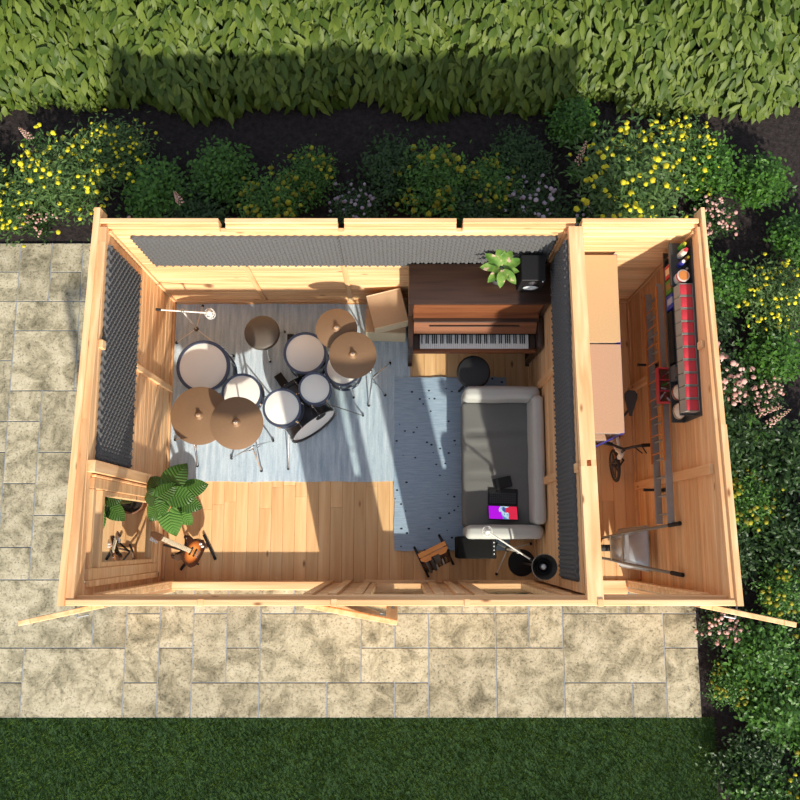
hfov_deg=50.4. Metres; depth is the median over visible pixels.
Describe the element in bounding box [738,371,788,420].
flowering shrub
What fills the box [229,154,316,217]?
flowering shrub
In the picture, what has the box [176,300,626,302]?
baseboard
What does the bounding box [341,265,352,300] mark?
trim
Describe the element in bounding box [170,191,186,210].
spire
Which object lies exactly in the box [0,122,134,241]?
flowering shrub
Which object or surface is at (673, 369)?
case
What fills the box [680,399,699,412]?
storage bin
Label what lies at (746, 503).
flowering shrub
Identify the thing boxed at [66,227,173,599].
wall
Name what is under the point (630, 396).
bicycle
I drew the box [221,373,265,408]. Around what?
snare drum
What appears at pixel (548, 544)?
wall
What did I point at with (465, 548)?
amplifier
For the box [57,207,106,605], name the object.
trim
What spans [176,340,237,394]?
drum
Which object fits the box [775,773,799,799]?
flowering shrub
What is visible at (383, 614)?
door
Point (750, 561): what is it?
leafy shrub
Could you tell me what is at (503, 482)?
folder
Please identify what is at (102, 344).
trim
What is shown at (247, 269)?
trim
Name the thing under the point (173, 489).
leafy plant
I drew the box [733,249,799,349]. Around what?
flowering shrub
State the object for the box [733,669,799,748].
leafy shrub
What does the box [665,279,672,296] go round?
cardboard box
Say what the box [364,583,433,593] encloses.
window
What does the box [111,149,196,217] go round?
leafy shrub
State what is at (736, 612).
door
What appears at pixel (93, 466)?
trim
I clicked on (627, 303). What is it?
baseboard
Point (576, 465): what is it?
trim
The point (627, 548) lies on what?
tray
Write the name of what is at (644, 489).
bracket
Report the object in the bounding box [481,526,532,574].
microphone stand
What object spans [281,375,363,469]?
bass drum
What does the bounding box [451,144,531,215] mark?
flowering shrub
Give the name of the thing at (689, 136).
flowering shrub
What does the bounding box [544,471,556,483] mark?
trim
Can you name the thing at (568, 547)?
panel
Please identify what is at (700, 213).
trim
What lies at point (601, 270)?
shelving unit
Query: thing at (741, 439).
leafy shrub
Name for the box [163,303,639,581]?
floor
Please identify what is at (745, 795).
leafy shrub
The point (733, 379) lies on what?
flowering shrub
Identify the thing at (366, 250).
panel
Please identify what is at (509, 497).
laptop
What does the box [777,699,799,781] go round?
flowering shrub
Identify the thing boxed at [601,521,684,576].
wheelbarrow
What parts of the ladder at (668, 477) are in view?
rail, rail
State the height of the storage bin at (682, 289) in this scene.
0.111 m
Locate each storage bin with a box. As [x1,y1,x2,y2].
[673,283,692,298]
[674,296,693,310]
[675,309,694,323]
[676,321,694,335]
[676,334,695,348]
[677,347,696,361]
[678,360,697,374]
[678,373,697,386]
[679,386,698,399]
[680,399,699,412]
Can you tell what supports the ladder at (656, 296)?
hanging from the bracket at (638, 364)
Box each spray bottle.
[677,242,686,250]
[677,247,687,258]
[677,260,684,267]
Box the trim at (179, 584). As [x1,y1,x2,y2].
[171,580,326,589]
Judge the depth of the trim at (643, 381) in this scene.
8.49 m
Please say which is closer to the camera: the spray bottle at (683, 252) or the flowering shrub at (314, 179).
the spray bottle at (683, 252)
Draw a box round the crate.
[655,367,669,403]
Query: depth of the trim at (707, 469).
7.17 m
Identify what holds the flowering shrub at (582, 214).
on the ground at (344, 131)
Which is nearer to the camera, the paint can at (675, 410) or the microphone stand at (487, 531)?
the paint can at (675, 410)
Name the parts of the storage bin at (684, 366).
lid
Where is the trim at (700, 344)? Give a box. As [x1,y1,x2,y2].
[697,340,704,349]
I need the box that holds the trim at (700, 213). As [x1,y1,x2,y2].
[694,207,743,605]
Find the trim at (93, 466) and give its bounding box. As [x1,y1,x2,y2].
[87,460,158,484]
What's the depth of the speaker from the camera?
7.36 m
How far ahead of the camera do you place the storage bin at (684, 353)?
6.91 m
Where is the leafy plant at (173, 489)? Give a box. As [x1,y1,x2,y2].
[144,463,208,535]
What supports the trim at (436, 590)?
attached to the wall at (354, 586)
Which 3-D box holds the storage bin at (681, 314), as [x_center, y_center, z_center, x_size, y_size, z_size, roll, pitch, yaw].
[2.349,-0.691,7.014,0.122,0.111,0.101,0,81,0]
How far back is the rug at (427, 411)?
8.76 m
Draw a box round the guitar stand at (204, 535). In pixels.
[163,534,216,570]
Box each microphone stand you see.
[156,305,215,343]
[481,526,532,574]
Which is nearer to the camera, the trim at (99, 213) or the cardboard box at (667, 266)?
the trim at (99, 213)
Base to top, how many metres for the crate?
0.120 m
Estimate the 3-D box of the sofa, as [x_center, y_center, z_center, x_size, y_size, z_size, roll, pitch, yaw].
[0.991,0.623,8.354,0.761,0.803,1.480,0,81,0]
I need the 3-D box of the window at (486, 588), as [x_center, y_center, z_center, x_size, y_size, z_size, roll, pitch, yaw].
[0.935,1.663,7.365,0.600,1.850,0.065,0,81,0]
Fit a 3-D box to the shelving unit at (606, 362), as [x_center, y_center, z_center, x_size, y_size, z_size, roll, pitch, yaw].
[1.705,0.031,8.066,0.408,1.601,0.781,0,81,0]
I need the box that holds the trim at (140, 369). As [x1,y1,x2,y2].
[136,363,172,391]
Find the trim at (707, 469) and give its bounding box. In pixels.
[634,463,713,489]
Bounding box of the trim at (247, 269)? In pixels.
[243,266,266,300]
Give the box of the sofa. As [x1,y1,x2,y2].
[461,386,546,538]
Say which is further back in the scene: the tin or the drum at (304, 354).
the drum at (304, 354)
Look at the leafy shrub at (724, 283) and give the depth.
8.84 m
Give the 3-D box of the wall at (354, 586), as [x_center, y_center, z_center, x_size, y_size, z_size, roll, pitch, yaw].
[0.015,1.677,7.454,4.818,2.330,0.043,0,81,0]
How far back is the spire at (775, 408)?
8.48 m
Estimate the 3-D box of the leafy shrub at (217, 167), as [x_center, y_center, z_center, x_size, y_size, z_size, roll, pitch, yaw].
[-1.936,-2.442,9.105,0.827,0.518,0.935,-21,81,-3]
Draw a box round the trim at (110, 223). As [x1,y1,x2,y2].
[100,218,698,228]
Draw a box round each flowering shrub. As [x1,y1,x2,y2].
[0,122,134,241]
[0,153,44,247]
[17,203,58,245]
[68,104,169,199]
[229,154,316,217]
[277,134,347,210]
[324,173,392,227]
[380,129,482,221]
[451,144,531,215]
[501,162,574,217]
[555,105,707,223]
[564,194,601,225]
[649,107,731,199]
[683,192,744,244]
[692,606,750,656]
[702,656,755,718]
[718,335,760,412]
[732,461,796,545]
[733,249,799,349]
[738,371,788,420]
[746,554,799,640]
[764,616,799,708]
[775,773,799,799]
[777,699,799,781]
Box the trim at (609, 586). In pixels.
[603,580,627,593]
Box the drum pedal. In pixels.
[274,372,287,386]
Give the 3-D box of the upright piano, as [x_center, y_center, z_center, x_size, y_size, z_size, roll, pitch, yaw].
[0.720,-0.801,8.318,1.278,1.375,0.685,0,81,0]
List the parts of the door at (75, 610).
handle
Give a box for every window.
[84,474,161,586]
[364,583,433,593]
[468,583,557,593]
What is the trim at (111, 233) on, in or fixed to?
attached to the wall at (639, 252)
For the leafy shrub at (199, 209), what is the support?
on the ground at (344, 131)
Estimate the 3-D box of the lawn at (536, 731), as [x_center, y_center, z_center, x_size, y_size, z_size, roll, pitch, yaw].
[-1.185,3.964,8.320,8.600,0.054,1.638,0,81,0]
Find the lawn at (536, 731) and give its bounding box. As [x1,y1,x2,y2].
[0,718,718,799]
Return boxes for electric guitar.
[150,531,205,567]
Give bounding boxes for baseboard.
[161,302,176,578]
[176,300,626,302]
[529,362,536,578]
[626,302,641,578]
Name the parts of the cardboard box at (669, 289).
printed panel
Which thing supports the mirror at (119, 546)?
in the wall at (151, 412)
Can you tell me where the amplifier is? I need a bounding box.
[455,536,495,558]
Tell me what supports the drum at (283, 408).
attached to the bass drum at (315, 419)
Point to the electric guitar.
(190, 553)
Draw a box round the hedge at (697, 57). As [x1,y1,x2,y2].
[0,0,799,126]
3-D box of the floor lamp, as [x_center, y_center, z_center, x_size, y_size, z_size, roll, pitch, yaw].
[1.230,1.534,7.918,0.272,1.400,0.272,0,81,0]
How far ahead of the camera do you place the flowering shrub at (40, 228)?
9.08 m
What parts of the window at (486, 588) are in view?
glass pane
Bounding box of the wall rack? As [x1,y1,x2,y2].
[663,238,701,422]
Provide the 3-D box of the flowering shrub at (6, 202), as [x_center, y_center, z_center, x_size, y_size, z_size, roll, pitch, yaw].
[-4.280,-2.124,9.019,1.017,0.585,1.010,23,81,4]
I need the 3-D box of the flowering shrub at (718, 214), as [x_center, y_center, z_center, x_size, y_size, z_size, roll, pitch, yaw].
[3.384,-1.958,9.093,0.644,0.384,0.573,-14,81,-2]
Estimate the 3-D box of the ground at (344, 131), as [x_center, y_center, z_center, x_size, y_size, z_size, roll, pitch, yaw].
[0.015,-1.047,9.164,16.000,0.065,14.000,0,81,0]
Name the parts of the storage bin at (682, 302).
lid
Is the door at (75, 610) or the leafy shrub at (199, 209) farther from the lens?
the leafy shrub at (199, 209)
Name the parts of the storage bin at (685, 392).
lid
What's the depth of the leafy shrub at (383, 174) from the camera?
9.04 m
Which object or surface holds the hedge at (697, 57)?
on the ground at (344, 131)
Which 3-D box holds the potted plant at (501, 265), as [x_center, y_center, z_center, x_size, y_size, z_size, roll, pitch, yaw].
[0.876,-1.133,7.474,0.346,0.397,0.360,21,81,3]
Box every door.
[18,588,174,625]
[304,606,397,624]
[628,588,796,626]
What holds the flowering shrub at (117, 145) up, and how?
on the ground at (344, 131)
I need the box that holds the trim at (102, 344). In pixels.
[98,339,105,349]
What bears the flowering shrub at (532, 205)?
on the ground at (344, 131)
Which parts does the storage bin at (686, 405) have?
lid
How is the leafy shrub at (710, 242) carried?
on the ground at (344, 131)
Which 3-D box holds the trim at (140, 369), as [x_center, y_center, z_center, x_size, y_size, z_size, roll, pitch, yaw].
[-2.377,-0.206,8.242,0.035,1.210,0.060,0,81,0]
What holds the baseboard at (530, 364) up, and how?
attached to the wall at (548, 544)
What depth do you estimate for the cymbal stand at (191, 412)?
7.98 m
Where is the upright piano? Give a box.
[408,264,550,366]
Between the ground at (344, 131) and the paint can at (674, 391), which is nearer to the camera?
the paint can at (674, 391)
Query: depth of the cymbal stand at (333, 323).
8.04 m
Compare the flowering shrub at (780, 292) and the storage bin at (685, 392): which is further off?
the flowering shrub at (780, 292)
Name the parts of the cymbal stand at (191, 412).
leg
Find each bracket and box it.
[637,362,658,368]
[643,488,665,492]
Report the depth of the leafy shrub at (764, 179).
9.03 m
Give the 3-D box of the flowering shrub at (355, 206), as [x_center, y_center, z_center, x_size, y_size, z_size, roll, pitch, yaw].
[-0.446,-2.014,9.085,0.764,0.420,0.749,-18,81,-3]
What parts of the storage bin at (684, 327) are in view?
lid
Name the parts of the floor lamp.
lamp shade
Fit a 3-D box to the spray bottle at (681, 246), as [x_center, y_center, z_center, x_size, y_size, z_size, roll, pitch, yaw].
[2.360,-1.287,7.102,0.044,0.130,0.044,0,81,0]
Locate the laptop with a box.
[488,488,518,520]
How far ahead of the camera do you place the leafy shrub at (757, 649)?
8.20 m
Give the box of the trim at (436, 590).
[93,580,710,594]
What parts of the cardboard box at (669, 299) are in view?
printed panel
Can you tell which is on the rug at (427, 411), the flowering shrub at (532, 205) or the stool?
the stool
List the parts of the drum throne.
seat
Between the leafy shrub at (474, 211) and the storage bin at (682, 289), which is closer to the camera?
the storage bin at (682, 289)
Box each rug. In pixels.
[170,304,409,481]
[394,377,509,550]
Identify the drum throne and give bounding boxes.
[244,316,285,362]
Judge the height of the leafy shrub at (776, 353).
0.543 m
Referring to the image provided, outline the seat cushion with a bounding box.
[461,402,531,526]
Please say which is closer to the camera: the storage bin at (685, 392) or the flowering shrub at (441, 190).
the storage bin at (685, 392)
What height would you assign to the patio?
0.036 m
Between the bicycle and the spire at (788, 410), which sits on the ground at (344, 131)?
the spire at (788, 410)
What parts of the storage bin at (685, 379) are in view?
lid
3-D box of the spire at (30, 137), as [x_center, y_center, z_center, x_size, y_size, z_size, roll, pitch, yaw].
[-3.961,-2.829,9.033,0.242,0.782,0.272,0,81,0]
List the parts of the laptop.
screen lid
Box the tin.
[673,270,689,284]
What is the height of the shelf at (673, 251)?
0.045 m
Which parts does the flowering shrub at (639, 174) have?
stem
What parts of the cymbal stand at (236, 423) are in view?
leg, leg, leg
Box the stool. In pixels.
[457,356,489,391]
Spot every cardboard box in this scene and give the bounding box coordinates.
[665,264,668,281]
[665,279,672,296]
[666,293,673,311]
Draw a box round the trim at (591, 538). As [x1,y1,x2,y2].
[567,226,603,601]
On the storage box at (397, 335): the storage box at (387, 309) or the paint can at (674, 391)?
the storage box at (387, 309)
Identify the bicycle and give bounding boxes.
[604,390,649,481]
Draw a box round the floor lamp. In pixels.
[508,549,557,579]
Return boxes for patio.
[0,243,700,716]
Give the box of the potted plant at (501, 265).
[480,249,520,287]
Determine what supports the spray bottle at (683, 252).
on the wall rack
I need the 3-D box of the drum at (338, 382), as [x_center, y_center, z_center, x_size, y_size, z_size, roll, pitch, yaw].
[-0.580,-0.254,8.616,0.399,0.593,0.390,0,81,0]
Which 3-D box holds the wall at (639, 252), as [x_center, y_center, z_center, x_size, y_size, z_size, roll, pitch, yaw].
[0.015,-1.240,8.046,4.820,2.115,0.045,0,81,0]
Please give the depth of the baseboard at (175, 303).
8.80 m
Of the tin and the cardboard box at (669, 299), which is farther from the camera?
the cardboard box at (669, 299)
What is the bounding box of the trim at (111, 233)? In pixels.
[109,231,694,301]
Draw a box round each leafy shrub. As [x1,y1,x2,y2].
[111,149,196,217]
[150,182,236,227]
[179,126,262,214]
[346,125,439,215]
[429,168,517,227]
[482,118,560,188]
[539,90,605,151]
[669,129,745,208]
[695,719,796,799]
[707,232,718,260]
[710,249,758,317]
[712,274,747,353]
[714,609,799,695]
[715,759,799,799]
[724,392,793,494]
[726,145,796,215]
[732,317,799,387]
[733,402,799,508]
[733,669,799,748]
[734,504,778,594]
[741,481,799,603]
[763,203,799,272]
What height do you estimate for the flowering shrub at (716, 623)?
0.396 m
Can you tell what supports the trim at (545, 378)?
attached to the wall at (548, 544)
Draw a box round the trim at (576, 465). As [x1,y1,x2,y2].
[574,463,578,472]
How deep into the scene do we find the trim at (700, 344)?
6.79 m
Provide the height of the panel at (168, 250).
0.727 m
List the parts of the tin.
lid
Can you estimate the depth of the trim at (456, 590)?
7.10 m
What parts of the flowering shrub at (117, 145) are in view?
stem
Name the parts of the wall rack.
bin rail, panel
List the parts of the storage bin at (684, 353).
lid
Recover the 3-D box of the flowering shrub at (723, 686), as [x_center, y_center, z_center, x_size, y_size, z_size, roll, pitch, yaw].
[3.271,2.784,8.312,0.553,0.374,0.608,12,81,2]
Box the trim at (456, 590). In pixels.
[328,580,465,594]
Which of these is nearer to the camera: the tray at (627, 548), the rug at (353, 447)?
the tray at (627, 548)
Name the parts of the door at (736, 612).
handle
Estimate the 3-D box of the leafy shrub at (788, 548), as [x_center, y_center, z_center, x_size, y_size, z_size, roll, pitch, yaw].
[3.967,1.475,8.447,1.184,0.541,1.209,40,83,6]
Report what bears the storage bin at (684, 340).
in the wall rack
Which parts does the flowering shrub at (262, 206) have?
stem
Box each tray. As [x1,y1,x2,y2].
[612,525,649,571]
[659,370,669,400]
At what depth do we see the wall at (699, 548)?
7.05 m
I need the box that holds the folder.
[492,476,511,489]
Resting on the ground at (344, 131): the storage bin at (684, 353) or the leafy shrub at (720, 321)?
the leafy shrub at (720, 321)
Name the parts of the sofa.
armrest, armrest, backrest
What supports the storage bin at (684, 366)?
in the wall rack
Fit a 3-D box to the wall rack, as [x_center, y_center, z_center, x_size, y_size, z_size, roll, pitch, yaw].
[2.344,-0.580,7.149,0.162,0.430,1.500,0,81,0]
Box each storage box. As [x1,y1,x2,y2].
[365,298,406,341]
[366,288,407,333]
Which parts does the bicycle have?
frame, seat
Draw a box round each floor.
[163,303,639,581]
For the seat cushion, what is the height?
0.277 m
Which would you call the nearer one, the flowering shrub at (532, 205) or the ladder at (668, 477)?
the ladder at (668, 477)
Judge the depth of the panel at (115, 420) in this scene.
7.14 m
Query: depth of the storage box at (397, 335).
8.67 m
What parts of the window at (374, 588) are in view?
glass pane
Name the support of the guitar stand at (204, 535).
on the floor at (338, 531)
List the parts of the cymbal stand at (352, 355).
leg, leg, leg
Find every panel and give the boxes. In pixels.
[95,245,141,467]
[130,235,343,266]
[337,235,557,266]
[550,240,579,581]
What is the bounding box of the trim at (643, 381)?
[630,375,646,390]
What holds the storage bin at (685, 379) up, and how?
in the wall rack
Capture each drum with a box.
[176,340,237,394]
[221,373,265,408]
[262,388,303,428]
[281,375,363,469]
[283,332,328,377]
[298,372,331,406]
[324,357,361,398]
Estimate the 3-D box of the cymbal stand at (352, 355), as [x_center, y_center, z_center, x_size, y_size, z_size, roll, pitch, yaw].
[-0.391,-0.293,8.380,0.566,1.069,0.521,14,81,2]
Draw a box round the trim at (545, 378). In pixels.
[534,364,553,389]
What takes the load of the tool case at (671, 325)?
on the wall rack
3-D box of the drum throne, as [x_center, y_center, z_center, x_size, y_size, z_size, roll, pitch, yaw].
[-1.395,-0.624,8.727,0.377,0.493,0.395,0,81,0]
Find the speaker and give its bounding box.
[516,255,545,290]
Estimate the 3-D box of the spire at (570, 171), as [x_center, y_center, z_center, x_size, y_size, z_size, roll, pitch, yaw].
[1.869,-2.450,8.970,0.242,0.781,0.250,0,81,0]
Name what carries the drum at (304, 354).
on the rug at (353, 447)
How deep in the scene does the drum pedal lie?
8.87 m
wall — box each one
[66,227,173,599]
[109,226,693,299]
[117,582,686,594]
[531,235,584,593]
[629,227,735,599]
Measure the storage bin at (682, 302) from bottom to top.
0.111 m
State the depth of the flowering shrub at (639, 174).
8.81 m
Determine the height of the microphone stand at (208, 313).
0.912 m
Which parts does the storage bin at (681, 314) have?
lid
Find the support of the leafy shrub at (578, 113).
on the ground at (344, 131)
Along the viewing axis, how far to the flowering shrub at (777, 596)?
8.32 m
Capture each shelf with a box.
[663,253,683,422]
[668,242,687,285]
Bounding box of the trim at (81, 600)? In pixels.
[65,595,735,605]
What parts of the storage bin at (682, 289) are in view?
lid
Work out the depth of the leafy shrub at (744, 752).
8.11 m
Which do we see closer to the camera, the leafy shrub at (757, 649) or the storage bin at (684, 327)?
the storage bin at (684, 327)
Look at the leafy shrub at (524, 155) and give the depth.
9.17 m
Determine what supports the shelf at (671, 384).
attached to the wall rack
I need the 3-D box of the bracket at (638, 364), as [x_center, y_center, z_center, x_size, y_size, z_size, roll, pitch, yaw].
[2.328,-0.327,8.004,0.195,0.120,0.040,0,81,0]
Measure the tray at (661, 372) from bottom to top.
0.120 m
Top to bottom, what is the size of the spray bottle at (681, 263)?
0.120 m
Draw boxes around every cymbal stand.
[171,387,223,466]
[210,397,273,471]
[316,309,356,347]
[329,332,390,406]
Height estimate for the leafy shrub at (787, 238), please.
0.565 m
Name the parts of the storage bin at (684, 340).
lid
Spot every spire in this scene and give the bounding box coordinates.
[18,127,45,149]
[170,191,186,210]
[564,140,586,183]
[737,406,783,425]
[751,409,790,441]
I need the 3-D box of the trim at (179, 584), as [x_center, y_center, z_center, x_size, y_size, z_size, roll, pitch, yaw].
[-1.495,1.852,8.505,1.520,0.240,0.085,0,81,0]
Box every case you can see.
[667,310,676,364]
[670,364,677,381]
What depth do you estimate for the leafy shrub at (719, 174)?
9.03 m
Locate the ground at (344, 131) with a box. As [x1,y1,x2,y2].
[0,96,799,799]
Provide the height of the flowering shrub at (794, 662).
0.546 m
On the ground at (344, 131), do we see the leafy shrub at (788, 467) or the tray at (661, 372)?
the leafy shrub at (788, 467)
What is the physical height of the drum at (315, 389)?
0.212 m
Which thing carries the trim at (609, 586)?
attached to the wall at (354, 586)
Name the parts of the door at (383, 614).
glass pane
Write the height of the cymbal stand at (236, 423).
1.169 m
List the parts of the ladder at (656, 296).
rail, rail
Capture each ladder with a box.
[643,286,665,463]
[645,284,674,523]
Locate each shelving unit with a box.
[585,254,620,343]
[590,344,624,446]

